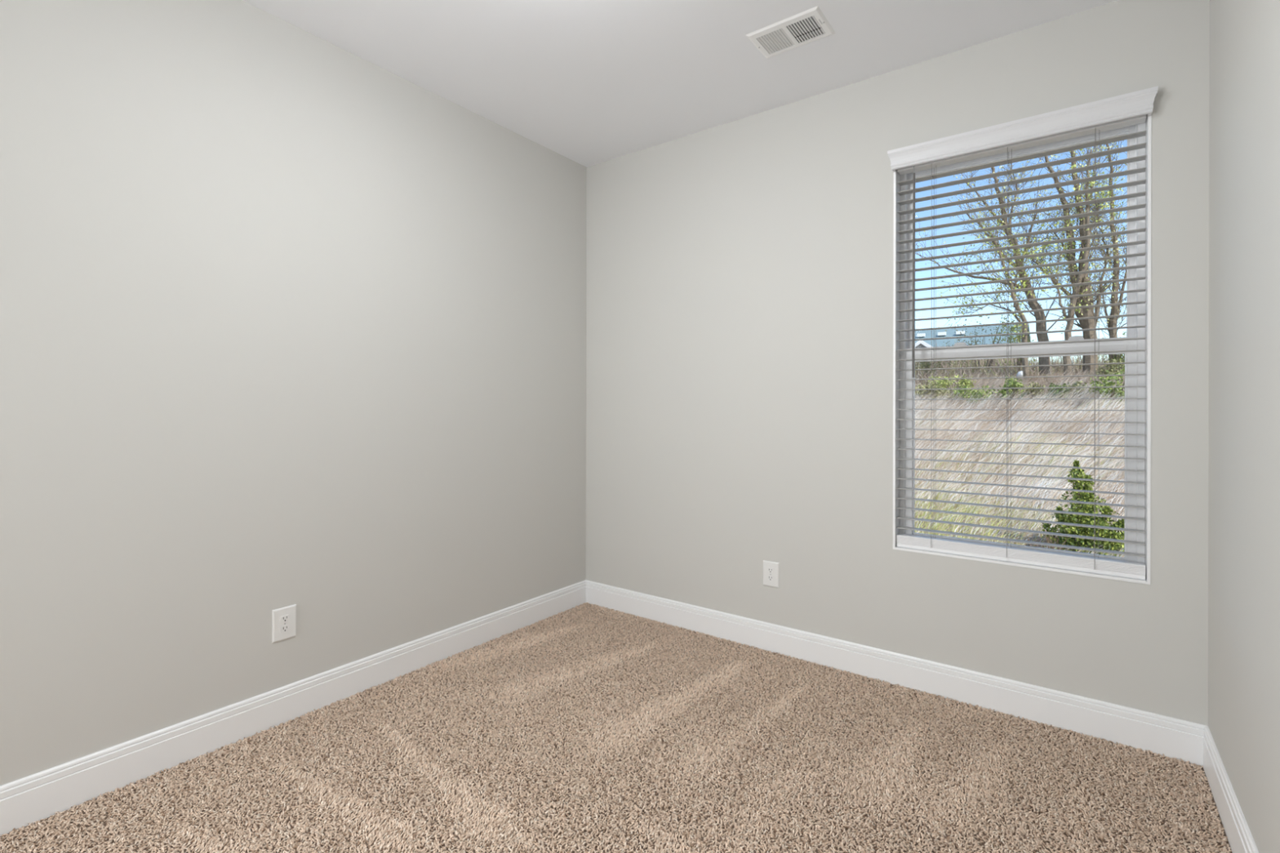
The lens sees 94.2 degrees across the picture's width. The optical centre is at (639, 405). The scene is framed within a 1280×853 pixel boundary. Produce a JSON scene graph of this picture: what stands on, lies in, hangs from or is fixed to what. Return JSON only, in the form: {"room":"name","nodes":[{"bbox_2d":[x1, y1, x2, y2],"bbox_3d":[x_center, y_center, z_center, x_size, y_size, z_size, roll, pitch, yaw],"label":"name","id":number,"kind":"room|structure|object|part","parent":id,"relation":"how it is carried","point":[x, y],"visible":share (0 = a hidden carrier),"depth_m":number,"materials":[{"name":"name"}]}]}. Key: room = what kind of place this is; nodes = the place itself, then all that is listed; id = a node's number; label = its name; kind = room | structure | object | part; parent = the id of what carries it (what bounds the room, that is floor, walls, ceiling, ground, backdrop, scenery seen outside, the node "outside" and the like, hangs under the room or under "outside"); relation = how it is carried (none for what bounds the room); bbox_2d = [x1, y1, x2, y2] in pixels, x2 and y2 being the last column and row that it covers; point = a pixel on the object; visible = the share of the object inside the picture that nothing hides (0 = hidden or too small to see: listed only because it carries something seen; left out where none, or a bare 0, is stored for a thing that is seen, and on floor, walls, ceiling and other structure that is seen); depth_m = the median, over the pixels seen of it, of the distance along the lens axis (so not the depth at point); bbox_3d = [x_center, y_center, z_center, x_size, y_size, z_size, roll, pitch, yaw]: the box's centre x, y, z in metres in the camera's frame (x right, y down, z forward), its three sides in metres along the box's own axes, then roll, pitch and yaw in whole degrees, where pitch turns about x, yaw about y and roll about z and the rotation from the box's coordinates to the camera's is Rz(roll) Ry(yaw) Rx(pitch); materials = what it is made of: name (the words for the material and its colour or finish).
{"room":"empty bedroom","nodes":[
{"label":"empty bedroom","id":0,"kind":"room"},
{"bbox_2d":[0,0,586,786],"bbox_3d":[-1.429,-0.139,2.426,0.160,2.940,3.450,0,0,36],"label":"wall","id":1,"kind":"structure","parent":0,"point":[286,319],"depth_m":2.23,"materials":[{"name":"grey paint"}]},
{"bbox_2d":[271,604,296,643],"bbox_3d":[-1.395,0.857,2.334,0.009,0.127,0.087,0,0,36],"label":"wall outlet","id":2,"kind":"object","parent":1,"relation":"attached to","point":[283,619],"visible":1,"depth_m":2.33,"materials":[{"name":"plastic"}]},
{"bbox_2d":[280,624,289,632],"bbox_3d":[-1.392,0.876,2.333,0.003,0.025,0.034,0,0,36],"label":"receptacle","id":3,"kind":"object","parent":2,"relation":"attached to","point":[283,628],"depth_m":2.33,"materials":[{"name":"plastic"}]},
{"bbox_2d":[280,614,289,622],"bbox_3d":[-1.392,0.837,2.333,0.003,0.025,0.034,0,0,36],"label":"receptacle","id":4,"kind":"object","parent":2,"relation":"attached to","point":[283,618],"depth_m":2.33,"materials":[{"name":"plastic"}]},
{"bbox_2d":[0,579,586,836],"bbox_3d":[-1.362,1.173,2.375,0.014,0.140,3.450,0,0,36],"label":"baseboard","id":5,"kind":"structure","parent":1,"relation":"attached to","point":[37,796],"depth_m":2.20,"materials":[{"name":"white paint"}]},
{"bbox_2d":[0,604,1232,852],"bbox_3d":[-0.612,1.299,0.987,3.192,0.109,5.110,0,0,36],"label":"floor","id":6,"kind":"structure","parent":0,"point":[104,823],"depth_m":1.95,"materials":[{"name":"beige carpet"}]},
{"bbox_2d":[0,602,1231,852],"bbox_3d":[-0.213,1.241,1.526,2.842,0.014,3.419,0,0,36],"label":"carpet","id":7,"kind":"structure","parent":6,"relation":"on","point":[569,673],"depth_m":2.01,"materials":[{"name":"beige carpet"}]},
{"bbox_2d":[242,0,1118,167],"bbox_3d":[-0.606,-1.582,0.987,3.192,0.150,5.110,0,0,36],"label":"ceiling","id":8,"kind":"structure","parent":0,"point":[590,82],"depth_m":2.52,"materials":[{"name":"white paint"}]},
{"bbox_2d":[745,5,835,58],"bbox_3d":[0.610,-1.501,2.411,0.300,0.006,0.205,0,0,36],"label":"ceiling vent","id":9,"kind":"object","parent":8,"relation":"in","point":[788,33],"visible":1,"depth_m":2.40,"materials":[{"name":"metal"}]},
{"bbox_2d":[586,0,1209,725],"bbox_3d":[0.862,-0.134,2.978,3.192,2.940,0.160,0,0,36],"label":"wall","id":10,"kind":"structure","parent":0,"point":[740,273],"depth_m":2.82,"materials":[{"name":"grey paint"}]},
{"bbox_2d":[763,560,779,587],"bbox_3d":[0.663,0.857,3.018,0.087,0.127,0.009,0,0,36],"label":"wall outlet","id":11,"kind":"object","parent":10,"relation":"attached to","point":[771,569],"visible":1,"depth_m":3.01,"materials":[{"name":"plastic"}]},
{"bbox_2d":[767,575,773,581],"bbox_3d":[0.662,0.876,3.016,0.034,0.025,0.003,0,0,36],"label":"receptacle","id":12,"kind":"object","parent":11,"relation":"attached to","point":[770,578],"depth_m":3.01,"materials":[{"name":"plastic"}]},
{"bbox_2d":[767,567,773,573],"bbox_3d":[0.662,0.837,3.016,0.034,0.025,0.003,0,0,36],"label":"receptacle","id":13,"kind":"object","parent":11,"relation":"attached to","point":[770,570],"depth_m":3.01,"materials":[{"name":"plastic"}]},
{"bbox_2d":[586,580,1205,766],"bbox_3d":[0.808,1.178,2.907,2.872,0.140,0.014,0,0,36],"label":"baseboard","id":14,"kind":"structure","parent":10,"relation":"attached to","point":[1172,737],"depth_m":2.55,"materials":[{"name":"white paint"}]},
{"bbox_2d":[893,114,1151,584],"bbox_3d":[1.516,-0.237,2.442,0.881,1.769,0.080,0,0,36],"label":"trim","id":15,"kind":"structure","parent":10,"relation":"attached to","point":[896,227],"depth_m":2.37,"materials":[{"name":"white paint"}]},
{"bbox_2d":[899,120,1146,564],"bbox_3d":[1.562,-0.237,2.505,0.862,1.754,0.080,0,0,36],"label":"window","id":16,"kind":"structure","parent":10,"relation":"in","point":[1135,344],"depth_m":2.33,"materials":[{"name":"plastic"}]},
{"bbox_3d":[1.550,0.177,2.491,0.814,0.873,0.026,0,0,36],"label":"sash","id":17,"kind":"part","parent":16,"relation":"part of","materials":[{"name":"plastic"}]},
{"bbox_3d":[1.574,-0.652,2.521,0.814,0.873,0.026,0,0,36],"label":"sash","id":18,"kind":"part","parent":16,"relation":"part of","materials":[{"name":"plastic"}]},
{"bbox_2d":[887,86,1158,579],"bbox_3d":[1.497,-0.246,2.419,0.911,1.765,0.116,0,0,36],"label":"window blind","id":19,"kind":"object","parent":16,"relation":"attached to","point":[1131,108],"visible":1,"depth_m":2.39,"materials":[{"name":"plastic"}]},
{"bbox_3d":[1.290,-0.215,2.608,0.014,1.696,0.054,0,0,36],"label":"ladder cord","id":20,"kind":"part","parent":19,"relation":"part of","materials":[{"name":"white fabric"}]},
{"bbox_3d":[1.516,-0.214,2.441,0.014,1.696,0.054,0,0,36],"label":"ladder cord","id":21,"kind":"part","parent":19,"relation":"part of","materials":[{"name":"white fabric"}]},
{"bbox_3d":[1.513,0.628,2.442,0.856,0.017,0.050,0,0,36],"label":"rail","id":22,"kind":"part","parent":19,"relation":"part of","materials":[{"name":"white plastic"}]},
{"bbox_3d":[1.745,-0.214,2.272,0.014,1.696,0.054,0,0,36],"label":"ladder cord","id":23,"kind":"part","parent":19,"relation":"part of","materials":[{"name":"white fabric"}]},
{"bbox_2d":[1208,0,1279,852],"bbox_3d":[1.009,-0.134,0.625,0.160,2.940,3.450,0,0,36],"label":"wall","id":24,"kind":"structure","parent":0,"point":[1244,420],"depth_m":1.60,"materials":[{"name":"grey paint"}]},
{"bbox_2d":[1202,725,1258,852],"bbox_3d":[0.936,1.178,0.677,0.014,0.140,3.450,0,0,36],"label":"baseboard","id":25,"kind":"structure","parent":24,"relation":"attached to","point":[1240,838],"depth_m":1.75,"materials":[{"name":"white paint"}]},
{"label":"outside","id":26,"kind":"structure","parent":0,"visible":0},
{"bbox_2d":[914,368,1124,557],"bbox_3d":[47.068,-0.006,93.178,210.000,3.519,199.830,0,0,36],"label":"ground","id":27,"kind":"structure","parent":26,"point":[963,521],"depth_m":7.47,"materials":[{"name":"plant"}]},
{"bbox_2d":[915,360,954,378],"bbox_3d":[11.784,-1.458,24.855,2.028,1.607,2.494,0,0,-6],"label":"shrub","id":28,"kind":"object","parent":27,"relation":"on","point":[926,365],"visible":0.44,"depth_m":24.42,"materials":[{"name":"green plant"}]},
{"bbox_2d":[915,381,957,403],"bbox_3d":[8.397,-0.225,17.161,1.433,0.931,1.264,0,0,36],"label":"shrub","id":29,"kind":"object","parent":27,"relation":"on","point":[938,392],"visible":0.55,"depth_m":17.02,"materials":[{"name":"green plant"}]},
{"bbox_2d":[925,373,976,392],"bbox_3d":[9.322,-0.438,17.873,1.376,1.017,1.034,0,0,36],"label":"shrub","id":30,"kind":"object","parent":27,"relation":"on","point":[964,382],"visible":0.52,"depth_m":17.69,"materials":[{"name":"green plant"}]},
{"bbox_2d":[915,358,1019,368],"bbox_3d":[21.026,-2.343,42.690,11.119,2.757,8.600,0,0,36],"label":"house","id":31,"kind":"structure","parent":27,"relation":"on","point":[1015,361],"depth_m":37.78,"materials":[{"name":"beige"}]},
{"bbox_2d":[915,323,1031,347],"bbox_3d":[24.117,-4.402,58.314,23.300,5.926,12.000,0,0,36],"label":"house","id":32,"kind":"structure","parent":27,"relation":"on","point":[940,333],"depth_m":53.12,"materials":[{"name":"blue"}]},
{"bbox_2d":[916,333,925,337],"bbox_3d":[26.191,-6.530,55.417,0.640,0.300,0.400,0,0,36],"label":"roof vent","id":33,"kind":"object","parent":32,"relation":"attached to","point":[922,335],"depth_m":55.31,"materials":[{"name":"white metal"}]},
{"bbox_3d":[24.107,-4.804,51.048,3.800,1.677,0.300,0,0,36],"label":"gable trim","id":34,"kind":"part","parent":32,"relation":"part of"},
{"bbox_2d":[937,332,946,336],"bbox_3d":[27.604,-6.527,54.373,0.640,0.300,0.400,0,0,36],"label":"roof vent","id":35,"kind":"object","parent":32,"relation":"attached to","point":[940,334],"depth_m":54.24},
{"bbox_2d":[955,330,964,334],"bbox_3d":[28.811,-6.525,53.481,0.640,0.300,0.400,0,0,36],"label":"roof vent","id":36,"kind":"object","parent":32,"relation":"attached to","point":[957,332],"depth_m":53.37,"materials":[{"name":"white metal"}]},
{"bbox_2d":[948,384,999,404],"bbox_3d":[9.243,-0.144,16.545,1.304,0.905,1.314,0,0,36],"label":"shrub","id":37,"kind":"object","parent":27,"relation":"on","point":[974,391],"visible":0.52,"depth_m":16.35,"materials":[{"name":"green plant"}]},
{"bbox_2d":[942,311,1010,375],"bbox_3d":[12.496,-2.128,22.681,2.272,2.941,3.138,0,0,-16],"label":"shrub","id":38,"kind":"object","parent":27,"relation":"on","point":[975,340],"visible":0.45,"depth_m":22.36,"materials":[{"name":"green plant"}]},
{"bbox_2d":[933,181,1053,380],"bbox_3d":[11.634,-4.032,19.828,3.493,7.221,3.252,0,0,36],"label":"tree","id":39,"kind":"object","parent":27,"relation":"on","point":[1016,305],"visible":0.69,"depth_m":19.57,"materials":[{"name":"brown plant"}]},
{"bbox_2d":[915,157,1105,379],"bbox_3d":[12.290,-5.023,20.754,6.497,9.143,3.567,0,0,34],"label":"tree","id":40,"kind":"object","parent":27,"relation":"on","point":[1040,326],"visible":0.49,"depth_m":20.13,"materials":[{"name":"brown plant"}]},
{"bbox_2d":[998,375,1024,405],"bbox_3d":[9.824,-0.290,15.736,0.624,1.042,0.748,0,0,36],"label":"shrub","id":41,"kind":"object","parent":27,"relation":"on","point":[1014,384],"visible":0.68,"depth_m":15.65,"materials":[{"name":"green plant"}]},
{"bbox_2d":[991,314,1037,376],"bbox_3d":[13.189,-1.975,21.140,1.286,2.884,1.534,0,0,4],"label":"shrub","id":42,"kind":"object","parent":27,"relation":"on","point":[1019,338],"visible":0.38,"depth_m":21.01,"materials":[{"name":"green plant"}]},
{"bbox_2d":[914,471,1115,548],"bbox_3d":[4.350,1.365,7.578,6.044,0.555,5.581,0,0,36],"label":"grass","id":43,"kind":"structure","parent":27,"relation":"on","point":[974,510],"depth_m":7.79,"materials":[{"name":"plant"}]},
{"bbox_2d":[1016,370,1022,378],"bbox_3d":[12.623,-0.783,19.678,0.306,0.704,0.306,0,0,36],"label":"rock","id":44,"kind":"object","parent":27,"relation":"on","point":[1021,371],"visible":0.3,"depth_m":19.62,"materials":[{"name":"grey stone"}]},
{"bbox_2d":[915,357,1124,394],"bbox_3d":[11.980,-0.765,20.415,17.366,2.244,10.646,0,0,36],"label":"brush","id":45,"kind":"object","parent":27,"relation":"on","point":[997,373],"visible":0.03,"depth_m":20.54,"materials":[{"name":"plant"}]},
{"bbox_2d":[915,335,1124,377],"bbox_3d":[18.204,-1.907,29.727,26.252,2.546,13.093,0,0,36],"label":"thicket","id":46,"kind":"object","parent":27,"relation":"on","point":[1077,359],"visible":0.02,"depth_m":26.84,"materials":[{"name":"plant"}]},
{"bbox_2d":[1012,529,1067,550],"bbox_3d":[4.136,1.458,6.160,0.440,0.300,0.333,0,0,22],"label":"clump","id":47,"kind":"object","parent":27,"relation":"on","point":[1051,547],"visible":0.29,"depth_m":6.13,"materials":[{"name":"plant"}]},
{"bbox_2d":[1022,381,1083,401],"bbox_3d":[10.690,-0.233,15.438,1.344,0.767,1.234,0,0,36],"label":"shrub","id":48,"kind":"object","parent":27,"relation":"on","point":[1031,390],"visible":0.3,"depth_m":15.36,"materials":[{"name":"green plant"}]},
{"bbox_2d":[1044,382,1070,405],"bbox_3d":[10.508,-0.165,15.019,0.497,0.822,0.573,0,0,-42],"label":"shrub","id":49,"kind":"object","parent":27,"relation":"on","point":[1059,390],"visible":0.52,"depth_m":14.95,"materials":[{"name":"green plant"}]},
{"bbox_2d":[1006,142,1126,377],"bbox_3d":[14.306,-5.306,19.640,3.787,9.862,3.946,0,0,4],"label":"tree","id":50,"kind":"object","parent":27,"relation":"on","point":[1086,323],"visible":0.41,"depth_m":19.40,"materials":[{"name":"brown plant"}]},
{"bbox_2d":[1013,142,1126,377],"bbox_3d":[14.168,-4.588,19.016,3.734,8.449,3.023,0,0,-9],"label":"tree","id":51,"kind":"object","parent":27,"relation":"on","point":[1066,359],"visible":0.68,"depth_m":18.86,"materials":[{"name":"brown plant"}]},
{"bbox_2d":[1037,459,1124,556],"bbox_3d":[4.718,1.092,6.256,0.886,1.046,0.734,0,0,36],"label":"bush","id":52,"kind":"object","parent":27,"relation":"on","point":[1083,485],"visible":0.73,"depth_m":6.22,"materials":[{"name":"green plant"}]},
{"bbox_2d":[1068,380,1101,402],"bbox_3d":[11.172,-0.225,15.065,0.910,0.814,0.632,0,0,-6],"label":"shrub","id":53,"kind":"object","parent":27,"relation":"on","point":[1077,383],"visible":0.17,"depth_m":14.98,"materials":[{"name":"green plant"}]},
{"bbox_2d":[1056,140,1127,370],"bbox_3d":[15.683,-5.280,19.810,2.884,9.767,3.536,0,0,-19],"label":"tree","id":54,"kind":"object","parent":27,"relation":"on","point":[1115,310],"visible":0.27,"depth_m":19.59,"materials":[{"name":"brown plant"}]},
{"bbox_2d":[1083,368,1124,405],"bbox_3d":[11.274,-0.264,13.682,1.461,1.186,1.336,0,0,-28],"label":"shrub","id":55,"kind":"object","parent":27,"relation":"on","point":[1121,390],"visible":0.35,"depth_m":13.71,"materials":[{"name":"green plant"}]},
{"bbox_2d":[1093,359,1124,381],"bbox_3d":[14.335,-0.885,17.825,1.590,1.100,1.273,0,0,-3],"label":"shrub","id":56,"kind":"object","parent":27,"relation":"on","point":[1113,366],"visible":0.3,"depth_m":17.77,"materials":[{"name":"green plant"}]},
{"bbox_2d":[1100,331,1126,372],"bbox_3d":[15.730,-1.397,19.146,1.313,1.961,1.622,0,0,7],"label":"shrub","id":57,"kind":"object","parent":27,"relation":"on","point":[1119,357],"visible":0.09,"depth_m":19.39,"materials":[{"name":"green plant"}]}
]}

